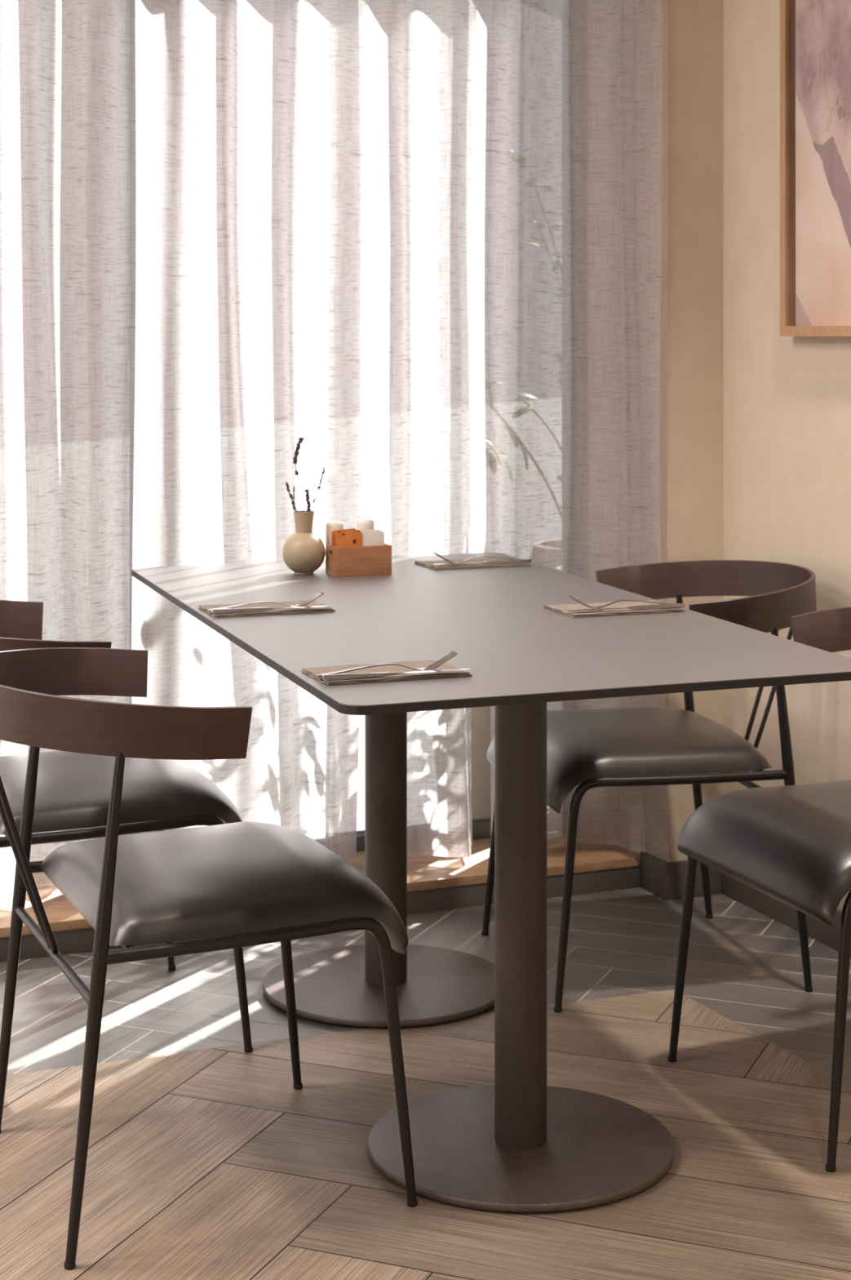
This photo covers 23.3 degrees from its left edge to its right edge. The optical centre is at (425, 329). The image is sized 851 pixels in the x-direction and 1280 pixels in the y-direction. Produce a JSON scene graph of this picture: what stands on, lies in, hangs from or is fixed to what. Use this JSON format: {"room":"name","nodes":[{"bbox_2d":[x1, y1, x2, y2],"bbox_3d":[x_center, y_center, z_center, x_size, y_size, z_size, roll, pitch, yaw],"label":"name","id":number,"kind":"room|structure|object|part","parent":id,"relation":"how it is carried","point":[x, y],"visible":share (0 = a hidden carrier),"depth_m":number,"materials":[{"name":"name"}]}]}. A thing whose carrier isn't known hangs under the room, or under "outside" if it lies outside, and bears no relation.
{"room":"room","nodes":[
{"label":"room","id":0,"kind":"room"},
{"bbox_2d":[0,885,850,1279],"bbox_3d":[-0.027,1.207,0.157,4.598,0.001,7.620,0,0,-22],"label":"floor","id":1,"kind":"structure","parent":0,"point":[206,1160],"depth_m":3.17,"materials":[{"name":"brown wood"}]},
{"bbox_2d":[0,600,253,1053],"bbox_3d":[-0.646,0.842,3.561,0.596,0.730,0.550,0,0,-22],"label":"dining chair","id":2,"kind":"object","parent":1,"relation":"on","point":[73,789],"visible":0.78,"depth_m":3.44,"materials":[{"name":"leather"}]},
{"bbox_3d":[-0.765,0.526,3.511,0.340,0.098,0.550,0,0,-22],"label":"backrest","id":3,"kind":"part","parent":2,"relation":"part of","materials":[{"name":"brown wood"}]},
{"bbox_3d":[-0.509,0.844,3.363,0.413,0.074,0.020,0,0,-25],"label":"seat rail","id":4,"kind":"part","parent":2,"relation":"part of","materials":[{"name":"metal"}]},
{"bbox_3d":[-0.572,0.810,3.591,0.434,0.117,0.463,0,0,-22],"label":"seat","id":5,"kind":"part","parent":2,"relation":"part of","materials":[{"name":"black leather"}]},
{"bbox_3d":[-0.492,1.038,3.876,0.017,0.327,0.049,0,0,44],"label":"leg","id":6,"kind":"part","parent":2,"relation":"part of","materials":[{"name":"metal"}]},
{"bbox_3d":[-0.314,1.038,3.446,0.049,0.327,0.017,0,0,1],"label":"leg","id":7,"kind":"part","parent":2,"relation":"part of","materials":[{"name":"metal"}]},
{"bbox_2d":[0,647,417,1270],"bbox_3d":[-0.369,0.839,2.953,0.596,0.736,0.550,0,0,-23],"label":"dining chair","id":8,"kind":"object","parent":1,"relation":"on","point":[203,882],"visible":1,"depth_m":2.82,"materials":[{"name":"black leather"}]},
{"bbox_3d":[-0.615,0.875,3.113,0.080,0.653,0.020,0,0,-23],"label":"leg","id":9,"kind":"part","parent":8,"relation":"part of","materials":[{"name":"metal"}]},
{"bbox_3d":[-0.584,0.693,2.892,0.124,0.359,0.017,0,0,-12],"label":"rod","id":10,"kind":"part","parent":8,"relation":"part of","materials":[{"name":"metal"}]},
{"bbox_3d":[-0.565,0.693,2.846,0.122,0.359,0.031,0,0,-23],"label":"rod","id":11,"kind":"part","parent":8,"relation":"part of","materials":[{"name":"metal"}]},
{"bbox_3d":[-0.414,0.841,3.190,0.413,0.075,0.020,0,0,-20],"label":"seat rail","id":12,"kind":"part","parent":8,"relation":"part of","materials":[{"name":"metal"}]},
{"bbox_3d":[-0.426,0.875,2.667,0.080,0.653,0.020,0,0,-23],"label":"leg","id":13,"kind":"part","parent":8,"relation":"part of","materials":[{"name":"metal"}]},
{"bbox_3d":[-0.487,0.520,2.904,0.340,0.099,0.550,0,0,-23],"label":"backrest","id":14,"kind":"part","parent":8,"relation":"part of","materials":[{"name":"brown wood"}]},
{"bbox_3d":[-0.295,0.807,2.985,0.434,0.118,0.463,0,0,-23],"label":"seat","id":15,"kind":"part","parent":8,"relation":"part of","materials":[{"name":"black leather"}]},
{"bbox_3d":[-0.231,0.841,2.757,0.413,0.075,0.020,0,0,-25],"label":"seat rail","id":16,"kind":"part","parent":8,"relation":"part of","materials":[{"name":"metal"}]},
{"bbox_3d":[-0.217,1.037,3.270,0.017,0.330,0.049,0,0,43],"label":"leg","id":17,"kind":"part","parent":8,"relation":"part of","materials":[{"name":"metal"}]},
{"bbox_3d":[-0.036,1.037,2.841,0.049,0.330,0.017,0,0,1],"label":"leg","id":18,"kind":"part","parent":8,"relation":"part of","materials":[{"name":"metal"}]},
{"bbox_2d":[131,552,850,1212],"bbox_3d":[0.027,0.833,3.399,0.776,0.741,1.583,0,0,-18],"label":"dining table","id":19,"kind":"object","parent":1,"relation":"on","point":[518,1143],"visible":0.91,"depth_m":3.02,"materials":[{"name":"laminate"}]},
{"bbox_2d":[198,600,335,617],"bbox_3d":[-0.262,0.459,3.390,0.204,0.006,0.120,0,0,-21],"label":"napkin","id":20,"kind":"object","parent":19,"relation":"on","point":[205,608],"visible":0.73,"depth_m":3.37,"materials":[{"name":"fabric"}]},
{"bbox_2d":[208,591,324,611],"bbox_3d":[-0.260,0.444,3.360,0.192,0.023,0.022,0,0,-18],"label":"fork","id":21,"kind":"object","parent":20,"relation":"on","point":[319,594],"visible":1,"depth_m":3.37,"materials":[{"name":"metal"}]},
{"bbox_3d":[-0.281,0.449,3.353,0.146,0.012,0.022,0,0,-18],"label":"handle","id":22,"kind":"part","parent":21,"relation":"part of","materials":[{"name":"metal"}]},
{"bbox_2d":[211,605,334,613],"bbox_3d":[-0.245,0.453,3.341,0.206,0.006,0.013,0,0,-19],"label":"table knife","id":23,"kind":"object","parent":20,"relation":"on","point":[248,609],"visible":1,"depth_m":3.33,"materials":[{"name":"metal"}]},
{"bbox_3d":[-0.294,0.453,3.327,0.103,0.006,0.008,0,0,-19],"label":"handle","id":24,"kind":"part","parent":23,"relation":"part of","materials":[{"name":"metal"}]},
{"bbox_3d":[-0.197,0.453,3.358,0.105,0.001,0.012,0,0,-19],"label":"blade","id":25,"kind":"part","parent":23,"relation":"part of","materials":[{"name":"metal"}]},
{"bbox_2d":[282,510,325,574],"bbox_3d":[-0.230,0.403,3.897,0.082,0.118,0.082,0,0,0],"label":"bud vase","id":26,"kind":"object","parent":19,"relation":"on","point":[304,552],"visible":1,"depth_m":3.87,"materials":[{"name":"ceramic"}]},
{"bbox_2d":[285,481,297,511],"bbox_3d":[-0.245,0.346,3.897,0.038,0.117,0.008,0,0,0],"label":"sprig","id":27,"kind":"object","parent":26,"relation":"in","point":[293,503],"visible":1,"depth_m":3.90,"materials":[{"name":"plant"}]},
{"bbox_2d":[293,436,303,511],"bbox_3d":[-0.240,0.304,3.898,0.021,0.201,0.012,0,0,0],"label":"sprig","id":28,"kind":"object","parent":26,"relation":"in","point":[300,439],"visible":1,"depth_m":3.90,"materials":[{"name":"plant"}]},
{"bbox_3d":[-0.238,0.305,3.898,0.017,0.197,0.004,0,0,0],"label":"stem","id":29,"kind":"part","parent":28,"relation":"part of","materials":[{"name":"plant"}]},
{"bbox_2d":[304,488,311,511],"bbox_3d":[-0.225,0.353,3.895,0.018,0.103,0.010,0,0,18],"label":"sprig","id":30,"kind":"object","parent":26,"relation":"in","point":[307,495],"visible":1,"depth_m":3.89,"materials":[{"name":"plant"}]},
{"bbox_2d":[311,466,325,511],"bbox_3d":[-0.210,0.332,3.898,0.042,0.145,0.007,0,0,0],"label":"sprig","id":31,"kind":"object","parent":26,"relation":"in","point":[323,468],"visible":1,"depth_m":3.90,"materials":[{"name":"plant"}]},
{"bbox_2d":[325,520,344,571],"bbox_3d":[-0.173,0.414,3.937,0.036,0.097,0.036,0,0,0],"label":"shaker","id":32,"kind":"object","parent":19,"relation":"on","point":[331,526],"visible":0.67,"depth_m":3.92,"materials":[{"name":"white ceramic"}]},
{"bbox_2d":[326,542,391,577],"bbox_3d":[-0.126,0.434,3.889,0.111,0.056,0.060,0,0,-20],"label":"box","id":33,"kind":"object","parent":19,"relation":"on","point":[376,560],"visible":0.98,"depth_m":3.86,"materials":[{"name":"brown wood"}]},
{"bbox_3d":[-0.135,0.434,3.915,0.111,0.056,0.005,0,0,-20],"label":"panel","id":34,"kind":"part","parent":33,"relation":"part of","materials":[{"name":"brown wood"}]},
{"bbox_3d":[-0.175,0.434,3.871,0.005,0.056,0.050,0,0,-20],"label":"panel","id":35,"kind":"part","parent":33,"relation":"part of","materials":[{"name":"brown wood"}]},
{"bbox_2d":[331,528,355,552],"bbox_3d":[-0.151,0.417,3.872,0.054,0.085,0.004,0,0,-20],"label":"sachet","id":36,"kind":"object","parent":33,"relation":"in","point":[333,531],"visible":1,"depth_m":3.86,"materials":[{"name":"orange paper"}]},
{"bbox_2d":[333,529,360,546],"bbox_3d":[-0.147,0.417,3.868,0.052,0.081,0.004,2,-1,-20],"label":"sachet","id":37,"kind":"object","parent":33,"relation":"in","point":[337,531],"visible":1,"depth_m":3.87,"materials":[{"name":"orange paper"}]},
{"bbox_2d":[335,531,362,546],"bbox_3d":[-0.143,0.419,3.863,0.052,0.078,0.004,0,0,-20],"label":"sachet","id":38,"kind":"object","parent":33,"relation":"in","point":[342,539],"visible":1,"depth_m":3.86,"materials":[{"name":"orange paper"}]},
{"bbox_2d":[360,529,381,532],"bbox_3d":[-0.105,0.418,3.887,0.046,0.080,0.004,0,0,-20],"label":"sachet","id":39,"kind":"object","parent":33,"relation":"in","point":[362,531],"visible":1,"depth_m":3.89,"materials":[{"name":"white paper"}]},
{"bbox_2d":[361,531,384,546],"bbox_3d":[-0.099,0.419,3.881,0.046,0.077,0.005,0,0,-21],"label":"sachet","id":40,"kind":"object","parent":33,"relation":"in","point":[369,538],"visible":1,"depth_m":3.88,"materials":[{"name":"white paper"}]},
{"bbox_2d":[355,518,374,530],"bbox_3d":[-0.117,0.414,3.985,0.036,0.097,0.036,0,0,0],"label":"shaker","id":41,"kind":"object","parent":19,"relation":"on","point":[362,523],"visible":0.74,"depth_m":3.97,"materials":[{"name":"white ceramic"}]},
{"bbox_3d":[-0.072,1.197,3.778,0.450,0.012,0.450,0,0,0],"label":"plate","id":42,"kind":"part","parent":19,"relation":"part of","materials":[{"name":"brown metal"}]},
{"bbox_2d":[301,660,471,685],"bbox_3d":[-0.054,0.459,2.763,0.203,0.006,0.120,0,0,-21],"label":"napkin","id":43,"kind":"object","parent":19,"relation":"on","point":[312,672],"visible":0.69,"depth_m":2.75,"materials":[{"name":"paper"}]},
{"bbox_2d":[316,650,457,676],"bbox_3d":[-0.051,0.444,2.732,0.192,0.023,0.022,0,0,-18],"label":"fork","id":44,"kind":"object","parent":43,"relation":"on","point":[452,654],"visible":1,"depth_m":2.74,"materials":[{"name":"metal"}]},
{"bbox_3d":[-0.073,0.449,2.725,0.146,0.012,0.022,0,0,-18],"label":"handle","id":45,"kind":"part","parent":44,"relation":"part of","materials":[{"name":"metal"}]},
{"bbox_2d":[321,668,471,679],"bbox_3d":[-0.036,0.453,2.714,0.206,0.006,0.012,0,0,-19],"label":"table knife","id":46,"kind":"object","parent":43,"relation":"on","point":[353,675],"visible":1,"depth_m":2.70,"materials":[{"name":"metal"}]},
{"bbox_3d":[-0.086,0.453,2.699,0.103,0.006,0.008,0,0,-19],"label":"handle","id":47,"kind":"part","parent":46,"relation":"part of","materials":[{"name":"metal"}]},
{"bbox_3d":[0.011,0.453,2.730,0.105,0.001,0.012,0,0,-19],"label":"blade","id":48,"kind":"part","parent":46,"relation":"part of","materials":[{"name":"metal"}]},
{"bbox_2d":[414,557,531,570],"bbox_3d":[0.091,0.459,4.041,0.203,0.006,0.120,0,0,-21],"label":"napkin","id":49,"kind":"object","parent":19,"relation":"on","point":[428,564],"visible":0.71,"depth_m":4.01,"materials":[{"name":"fabric"}]},
{"bbox_2d":[432,551,516,563],"bbox_3d":[0.107,0.444,4.025,0.192,0.023,0.022,0,0,-18],"label":"fork","id":50,"kind":"object","parent":49,"relation":"on","point":[434,553],"visible":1,"depth_m":4.01,"materials":[{"name":"metal"}]},
{"bbox_3d":[0.129,0.449,4.032,0.146,0.012,0.022,0,0,-18],"label":"handle","id":51,"kind":"part","parent":50,"relation":"part of","materials":[{"name":"metal"}]},
{"bbox_2d":[431,559,531,564],"bbox_3d":[0.108,0.453,4.002,0.206,0.006,0.013,0,0,-19],"label":"table knife","id":52,"kind":"object","parent":49,"relation":"on","point":[517,561],"visible":1,"depth_m":4.01,"materials":[{"name":"metal"}]},
{"bbox_3d":[0.060,0.453,3.986,0.105,0.001,0.012,0,0,-19],"label":"blade","id":53,"kind":"part","parent":52,"relation":"part of","materials":[{"name":"metal"}]},
{"bbox_3d":[0.158,0.453,4.017,0.103,0.006,0.008,0,0,-19],"label":"handle","id":54,"kind":"part","parent":52,"relation":"part of","materials":[{"name":"metal"}]},
{"bbox_3d":[0.140,1.197,3.034,0.450,0.012,0.450,0,0,0],"label":"plate","id":55,"kind":"part","parent":19,"relation":"part of","materials":[{"name":"brown metal"}]},
{"bbox_2d":[543,600,684,617],"bbox_3d":[0.310,0.459,3.390,0.203,0.006,0.120,0,0,-21],"label":"napkin","id":56,"kind":"object","parent":19,"relation":"on","point":[563,609],"visible":0.85,"depth_m":3.36,"materials":[{"name":"fabric"}]},
{"bbox_2d":[568,595,675,608],"bbox_3d":[0.326,0.444,3.374,0.192,0.023,0.022,0,0,-18],"label":"fork","id":57,"kind":"object","parent":56,"relation":"on","point":[570,596],"visible":0.99,"depth_m":3.36,"materials":[{"name":"metal"}]},
{"bbox_3d":[0.348,0.449,3.381,0.146,0.012,0.022,0,0,-18],"label":"handle","id":58,"kind":"part","parent":57,"relation":"part of","materials":[{"name":"metal"}]},
{"bbox_2d":[568,603,685,611],"bbox_3d":[0.327,0.453,3.352,0.206,0.006,0.012,0,0,-19],"label":"table knife","id":59,"kind":"object","parent":56,"relation":"on","point":[676,605],"visible":1,"depth_m":3.36,"materials":[{"name":"metal"}]},
{"bbox_3d":[0.279,0.453,3.336,0.105,0.001,0.012,0,0,-19],"label":"blade","id":60,"kind":"part","parent":59,"relation":"part of","materials":[{"name":"metal"}]},
{"bbox_3d":[0.376,0.453,3.366,0.103,0.006,0.008,0,0,-19],"label":"handle","id":61,"kind":"part","parent":59,"relation":"part of","materials":[{"name":"metal"}]},
{"bbox_2d":[481,560,817,1013],"bbox_3d":[0.449,0.835,3.949,0.596,0.745,0.550,0,0,-14],"label":"dining chair","id":62,"kind":"object","parent":1,"relation":"on","point":[639,746],"visible":0.72,"depth_m":3.77,"materials":[{"name":"leather"}]},
{"bbox_3d":[0.137,1.035,4.112,0.049,0.334,0.017,0,0,10],"label":"leg","id":63,"kind":"part","parent":62,"relation":"part of","materials":[{"name":"metal"}]},
{"bbox_3d":[0.250,1.035,3.660,0.049,0.334,0.017,0,0,-38],"label":"leg","id":64,"kind":"part","parent":62,"relation":"part of","materials":[{"name":"metal"}]},
{"bbox_3d":[0.370,0.802,3.930,0.434,0.119,0.463,0,0,-14],"label":"seat","id":65,"kind":"part","parent":62,"relation":"part of","materials":[{"name":"black leather"}]},
{"bbox_3d":[0.456,0.837,3.709,0.413,0.076,0.020,0,0,-12],"label":"seat rail","id":66,"kind":"part","parent":62,"relation":"part of","materials":[{"name":"metal"}]},
{"bbox_3d":[0.549,0.871,4.224,0.080,0.661,0.020,0,0,-14],"label":"leg","id":67,"kind":"part","parent":62,"relation":"part of","materials":[{"name":"metal"}]},
{"bbox_3d":[0.573,0.512,3.980,0.340,0.100,0.550,0,0,-14],"label":"backrest","id":68,"kind":"part","parent":62,"relation":"part of","materials":[{"name":"brown wood"}]},
{"bbox_3d":[0.657,0.687,4.029,0.124,0.363,0.017,0,0,-25],"label":"rod","id":69,"kind":"part","parent":62,"relation":"part of","materials":[{"name":"metal"}]},
{"bbox_3d":[0.670,0.687,3.977,0.124,0.363,0.017,0,0,-3],"label":"rod","id":70,"kind":"part","parent":62,"relation":"part of","materials":[{"name":"metal"}]},
{"bbox_3d":[0.667,0.871,3.754,0.080,0.661,0.020,0,0,-14],"label":"leg","id":71,"kind":"part","parent":62,"relation":"part of","materials":[{"name":"metal"}]},
{"bbox_2d":[667,606,850,1172],"bbox_3d":[0.756,0.834,3.285,0.596,0.746,0.550,0,0,-22],"label":"dining chair","id":72,"kind":"object","parent":1,"relation":"on","point":[790,844],"visible":0.98,"depth_m":3.17,"materials":[{"name":"leather"}]},
{"bbox_3d":[0.426,1.034,3.405,0.049,0.334,0.017,0,0,2],"label":"leg","id":73,"kind":"part","parent":72,"relation":"part of","materials":[{"name":"metal"}]},
{"bbox_3d":[0.680,0.801,3.255,0.434,0.119,0.463,0,0,-22],"label":"seat","id":74,"kind":"part","parent":72,"relation":"part of","materials":[{"name":"black leather"}]},
{"bbox_3d":[0.875,0.511,3.332,0.340,0.100,0.550,0,0,-22],"label":"backrest","id":75,"kind":"part","parent":72,"relation":"part of","materials":[{"name":"brown wood"}]},
{"bbox_3d":[0.596,1.034,2.972,0.017,0.334,0.049,0,0,45],"label":"leg","id":76,"kind":"part","parent":72,"relation":"part of","materials":[{"name":"metal"}]},
{"bbox_3d":[0.794,0.836,3.047,0.413,0.076,0.020,0,0,-19],"label":"seat rail","id":77,"kind":"part","parent":72,"relation":"part of","materials":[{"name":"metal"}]},
{"bbox_2d":[361,838,640,885],"bbox_3d":[-1.545,1.194,3.839,4.212,0.067,0.363,0,0,-22],"label":"curb","id":78,"kind":"object","parent":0,"point":[488,838],"visible":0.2,"depth_m":4.48,"materials":[{"name":"paint"}]},
{"bbox_2d":[0,866,639,961],"bbox_3d":[-1.478,1.184,3.664,4.200,0.046,0.012,0,0,-23],"label":"baseboard","id":79,"kind":"structure","parent":78,"relation":"attached to","point":[77,940],"depth_m":4.29,"materials":[{"name":"wood"}]},
{"bbox_2d":[616,0,724,862],"bbox_3d":[0.578,-0.143,4.657,0.336,2.700,0.476,0,0,-22],"label":"wall","id":80,"kind":"structure","parent":0,"point":[691,404],"depth_m":4.40,"materials":[{"name":"paint"}]},
{"bbox_2d":[0,835,640,937],"bbox_3d":[-1.528,1.151,3.782,4.200,0.019,0.273,0,0,-23],"label":"window sill","id":81,"kind":"structure","parent":80,"relation":"attached to","point":[424,872],"depth_m":4.37,"materials":[{"name":"brown wood"}]},
{"bbox_2d":[640,851,671,900],"bbox_3d":[0.491,1.168,4.412,0.012,0.078,0.113,0,0,-23],"label":"baseboard","id":82,"kind":"structure","parent":80,"relation":"attached to","point":[655,873],"depth_m":4.40,"materials":[{"name":"wood"}]},
{"bbox_2d":[668,859,721,899],"bbox_3d":[0.573,1.168,4.391,0.124,0.078,0.012,0,0,-22],"label":"baseboard","id":83,"kind":"structure","parent":80,"relation":"attached to","point":[678,868],"depth_m":4.38,"materials":[{"name":"wood"}]},
{"bbox_2d":[724,0,850,910],"bbox_3d":[2.128,-0.143,1.092,0.200,2.700,7.299,0,0,-22],"label":"wall","id":84,"kind":"structure","parent":0,"point":[788,399],"depth_m":4.24,"materials":[{"name":"paint"}]},
{"bbox_2d":[721,872,850,956],"bbox_3d":[2.030,1.168,1.051,0.012,0.078,7.299,0,0,-23],"label":"baseboard","id":85,"kind":"structure","parent":84,"relation":"attached to","point":[826,934],"depth_m":4.20,"materials":[{"name":"wood"}]},
{"bbox_2d":[780,0,850,336],"bbox_3d":[0.882,-0.536,3.791,0.033,1.100,0.800,0,0,-22],"label":"framed picture","id":86,"kind":"object","parent":84,"relation":"attached to","point":[815,35],"visible":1,"depth_m":4.07,"materials":[{"name":"pink paper"}]},
{"bbox_3d":[-1.594,-1.203,3.959,3.932,0.580,1.709,0,0,0],"label":"wall window","id":87,"kind":"structure","parent":0,"visible":0},
{"bbox_2d":[356,817,491,852],"bbox_3d":[-1.583,0.114,3.933,4.212,2.054,0.060,0,0,-22],"label":"window","id":88,"kind":"structure","parent":87,"relation":"attached to","point":[482,828],"depth_m":4.61,"materials":[{"name":"metal"}]},
{"bbox_3d":[-2.141,-0.143,-0.419,3.114,2.700,7.241,0,0,0],"label":"wall","id":89,"kind":"structure","parent":0,"visible":0},
{"bbox_3d":[-1.527,-1.415,3.775,3.885,0.025,1.628,0,0,0],"label":"rail","id":90,"kind":"object","parent":89,"relation":"attached to","visible":0},
{"bbox_2d":[0,0,368,901],"bbox_3d":[-1.194,-0.134,3.921,2.328,2.518,0.118,0,0,-22],"label":"curtain","id":91,"kind":"object","parent":90,"relation":"hanging from","point":[183,183],"visible":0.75,"depth_m":4.20,"materials":[{"name":"fabric"}]},
{"bbox_2d":[362,0,477,857],"bbox_3d":[-0.005,-0.134,4.402,0.269,2.518,0.113,0,0,-19],"label":"curtain","id":92,"kind":"object","parent":90,"relation":"hanging from","point":[422,54],"visible":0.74,"depth_m":4.40,"materials":[{"name":"fabric"}]},
{"bbox_2d":[471,0,668,861],"bbox_3d":[0.301,-0.134,4.470,0.424,2.518,0.238,0,0,0],"label":"curtain","id":93,"kind":"object","parent":90,"relation":"hanging from","point":[566,300],"visible":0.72,"depth_m":4.50,"materials":[{"name":"fabric"}]},
{"label":"outside","id":94,"kind":"structure","parent":0,"visible":0},
{"bbox_2d":[356,484,483,831],"bbox_3d":[-6.469,1.407,34.265,70.000,0.100,59.625,0,0,-23],"label":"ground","id":95,"kind":"structure","parent":94,"point":[476,548],"depth_m":6.55,"materials":[{"name":"white"}]},
{"bbox_2d":[471,706,491,819],"bbox_3d":[0.145,1.012,4.893,0.256,0.690,0.256,0,0,0],"label":"round planter","id":96,"kind":"object","parent":95,"relation":"on","point":[480,716],"visible":0.02,"depth_m":4.77,"materials":[{"name":"ceramic"}]}
]}

